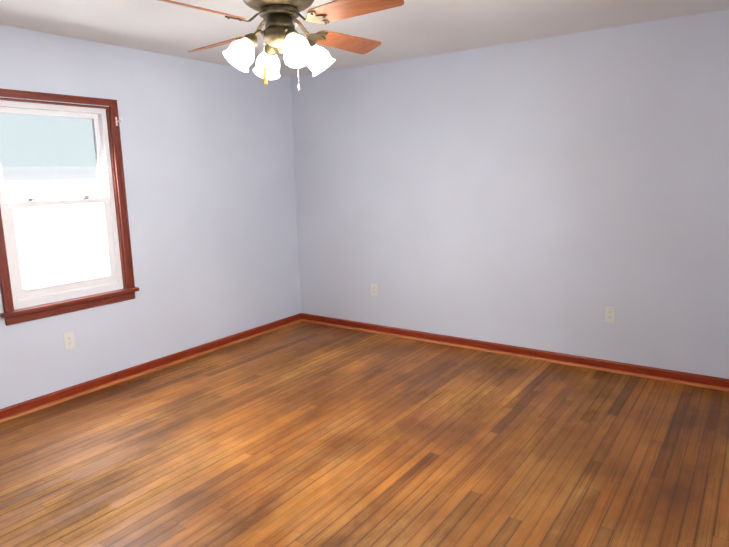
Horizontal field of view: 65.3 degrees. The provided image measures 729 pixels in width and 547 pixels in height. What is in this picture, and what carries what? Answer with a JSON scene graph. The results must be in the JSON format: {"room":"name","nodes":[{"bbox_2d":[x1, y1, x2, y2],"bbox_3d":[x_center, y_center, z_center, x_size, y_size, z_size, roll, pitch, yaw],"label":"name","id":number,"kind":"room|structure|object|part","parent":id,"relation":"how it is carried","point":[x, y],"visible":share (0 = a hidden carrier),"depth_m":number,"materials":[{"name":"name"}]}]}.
{"room":"empty bedroom","nodes":[
{"label":"empty bedroom","id":0,"kind":"room"},
{"bbox_2d":[0,24,300,408],"bbox_3d":[-2.192,-0.334,3.809,0.200,2.440,4.980,5,12,34],"label":"wall","id":1,"kind":"structure","parent":0,"point":[208,162],"depth_m":4.58,"materials":[{"name":"paint"}]},
{"bbox_2d":[0,97,126,306],"bbox_3d":[-2.052,-0.476,3.856,0.045,1.323,0.810,5,12,34],"label":"liner","id":2,"kind":"object","parent":1,"relation":"in","point":[113,178],"visible":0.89,"depth_m":4.11,"materials":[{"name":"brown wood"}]},
{"bbox_2d":[0,100,134,312],"bbox_3d":[-2.075,-0.496,3.869,0.150,1.359,0.910,5,12,34],"label":"window unit","id":3,"kind":"structure","parent":1,"relation":"in","point":[74,293],"depth_m":4.02,"materials":[{"name":"white wood"}]},
{"bbox_2d":[0,107,108,287],"bbox_3d":[-2.100,-0.517,3.882,0.056,1.153,0.714,5,12,34],"label":"window","id":4,"kind":"structure","parent":3,"relation":"in","point":[53,198],"depth_m":3.89,"materials":[{"name":"clear glass"}]},
{"bbox_3d":[-2.116,-0.777,3.844,0.032,0.628,0.714,5,12,34],"label":"window sash","id":5,"kind":"part","parent":4,"relation":"part of","materials":[{"name":"white wood"}]},
{"bbox_2d":[25,195,90,201],"bbox_3d":[-2.076,-0.513,3.871,0.028,0.024,0.438,5,12,34],"label":"sash lock","id":6,"kind":"object","parent":3,"relation":"on","point":[34,199],"visible":1,"depth_m":3.74,"materials":[{"name":"grey metal"}]},
{"bbox_3d":[-2.067,-0.192,3.921,0.042,0.626,0.714,5,12,34],"label":"window sash","id":7,"kind":"part","parent":3,"relation":"part of","materials":[{"name":"white wood"}]},
{"bbox_3d":[-2.024,-0.491,3.833,0.025,1.359,0.910,5,12,34],"label":"window casing sides","id":8,"kind":"part","parent":3,"relation":"part of","materials":[{"name":"wood"}]},
{"bbox_2d":[115,117,122,125],"bbox_3d":[-1.760,-1.093,4.080,0.050,0.060,0.024,5,12,34],"label":"rod bracket","id":9,"kind":"object","parent":3,"relation":"attached to","point":[120,120],"visible":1,"depth_m":4.08,"materials":[{"name":"white plastic"}]},
{"bbox_2d":[63,332,74,349],"bbox_3d":[-2.047,0.466,3.947,0.007,0.115,0.070,5,12,34],"label":"electrical outlet","id":10,"kind":"object","parent":1,"relation":"attached to","point":[69,341],"visible":1,"depth_m":3.94,"materials":[{"name":"white plastic"}]},
{"bbox_2d":[0,88,138,325],"bbox_3d":[-2.027,-0.457,3.842,0.075,1.457,0.954,5,12,34],"label":"window frame","id":11,"kind":"structure","parent":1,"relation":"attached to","point":[26,314],"depth_m":3.83,"materials":[{"name":"brown wood"}]},
{"bbox_2d":[0,313,301,422],"bbox_3d":[-2.068,0.838,3.946,0.033,0.078,4.980,5,12,34],"label":"baseboard","id":12,"kind":"structure","parent":1,"relation":"attached to","point":[42,402],"depth_m":4.36,"materials":[{"name":"brown wood"}]},
{"bbox_2d":[0,321,728,546],"bbox_3d":[-0.273,1.096,2.726,4.800,0.100,5.380,5,12,34],"label":"floor","id":13,"kind":"structure","parent":0,"point":[303,434],"depth_m":3.07,"materials":[{"name":"brown wood"}]},
{"bbox_2d":[0,0,728,76],"bbox_3d":[-0.336,-1.415,2.288,4.800,0.120,5.380,5,12,34],"label":"ceiling","id":14,"kind":"structure","parent":0,"point":[409,29],"depth_m":3.60,"materials":[{"name":"paint"}]},
{"bbox_2d":[159,0,403,90],"bbox_3d":[-0.384,-1.119,2.578,1.012,0.561,1.012,-2,10,-4],"label":"fan","id":15,"kind":"object","parent":14,"relation":"hanging from","point":[285,37],"visible":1,"depth_m":2.51,"materials":[{"name":"brown wood"}]},
{"bbox_3d":[-0.678,-1.053,2.254,0.165,0.045,0.454,5,12,34],"label":"blade","id":16,"kind":"part","parent":15,"relation":"part of","materials":[{"name":"brown wood"}]},
{"bbox_3d":[-0.714,-1.160,2.869,0.454,0.045,0.165,5,12,34],"label":"blade","id":17,"kind":"part","parent":15,"relation":"part of","materials":[{"name":"brown wood"}]},
{"bbox_3d":[-0.557,-0.968,2.513,0.133,0.149,0.141,5,12,34],"label":"lamp shade","id":18,"kind":"part","parent":15,"relation":"part of","materials":[{"name":"white glass"}]},
{"bbox_3d":[-0.495,-1.046,2.536,0.074,0.081,0.102,5,12,34],"label":"light arm","id":19,"kind":"part","parent":15,"relation":"part of"},
{"bbox_3d":[-0.452,-1.000,2.591,0.023,0.276,0.022,5,12,34],"label":"pull chain","id":20,"kind":"part","parent":15,"relation":"part of","materials":[{"name":"gold metal"}]},
{"bbox_3d":[-0.470,-1.016,2.774,0.141,0.149,0.133,5,12,34],"label":"lamp shade","id":21,"kind":"part","parent":15,"relation":"part of","materials":[{"name":"white glass"}]},
{"bbox_3d":[-0.435,-1.076,2.699,0.102,0.081,0.074,5,12,34],"label":"light arm","id":22,"kind":"part","parent":15,"relation":"part of"},
{"bbox_3d":[-0.329,-1.040,2.477,0.102,0.081,0.074,5,12,34],"label":"light arm","id":23,"kind":"part","parent":15,"relation":"part of"},
{"bbox_3d":[-0.312,-0.993,2.607,0.020,0.302,0.019,5,12,34],"label":"pull chain","id":24,"kind":"part","parent":15,"relation":"part of","materials":[{"name":"silver metal"}]},
{"bbox_3d":[-0.299,-0.978,2.441,0.075,0.088,0.057,5,12,34],"label":"light bulb","id":25,"kind":"part","parent":15,"relation":"part of","materials":[{"name":"white glass"}]},
{"bbox_3d":[-0.291,-0.960,2.426,0.141,0.149,0.133,5,12,34],"label":"lamp shade","id":26,"kind":"part","parent":15,"relation":"part of","materials":[{"name":"white glass"}]},
{"bbox_3d":[-0.270,-1.070,2.640,0.074,0.081,0.102,5,12,34],"label":"light arm","id":27,"kind":"part","parent":15,"relation":"part of"},
{"bbox_3d":[-0.204,-1.008,2.688,0.133,0.149,0.141,5,12,34],"label":"lamp shade","id":28,"kind":"part","parent":15,"relation":"part of","materials":[{"name":"white glass"}]},
{"bbox_3d":[-0.090,-1.181,2.902,0.165,0.045,0.454,5,12,34],"label":"blade","id":29,"kind":"part","parent":15,"relation":"part of","materials":[{"name":"brown wood"}]},
{"bbox_3d":[-0.054,-1.075,2.287,0.454,0.045,0.165,5,12,34],"label":"blade","id":30,"kind":"part","parent":15,"relation":"part of","materials":[{"name":"brown wood"}]},
{"bbox_2d":[291,9,728,378],"bbox_3d":[1.173,-0.556,4.597,4.800,2.440,0.200,5,12,34],"label":"wall","id":31,"kind":"structure","parent":0,"point":[559,193],"depth_m":4.37,"materials":[{"name":"paint"}]},
{"bbox_2d":[371,283,377,295],"bbox_3d":[0.091,0.154,5.370,0.070,0.115,0.007,5,12,34],"label":"electrical outlet","id":32,"kind":"object","parent":31,"relation":"attached to","point":[374,291],"visible":1,"depth_m":5.37,"materials":[{"name":"white plastic"}]},
{"bbox_2d":[301,313,728,391],"bbox_3d":[1.136,0.625,4.706,4.400,0.078,0.033,5,12,34],"label":"baseboard","id":33,"kind":"structure","parent":31,"relation":"attached to","point":[698,380],"depth_m":4.53,"materials":[{"name":"brown wood"}]},
{"bbox_2d":[605,306,615,322],"bbox_3d":[1.807,0.302,4.186,0.070,0.115,0.007,5,12,34],"label":"electrical outlet","id":34,"kind":"object","parent":31,"relation":"attached to","point":[609,314],"visible":1,"depth_m":4.18,"materials":[{"name":"white plastic"}]},
{"label":"outside","id":35,"kind":"structure","parent":0,"visible":0},
{"bbox_2d":[0,113,107,287],"bbox_3d":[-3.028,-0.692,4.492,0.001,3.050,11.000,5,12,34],"label":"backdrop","id":36,"kind":"structure","parent":35,"point":[93,226],"depth_m":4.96,"materials":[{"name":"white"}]}
]}

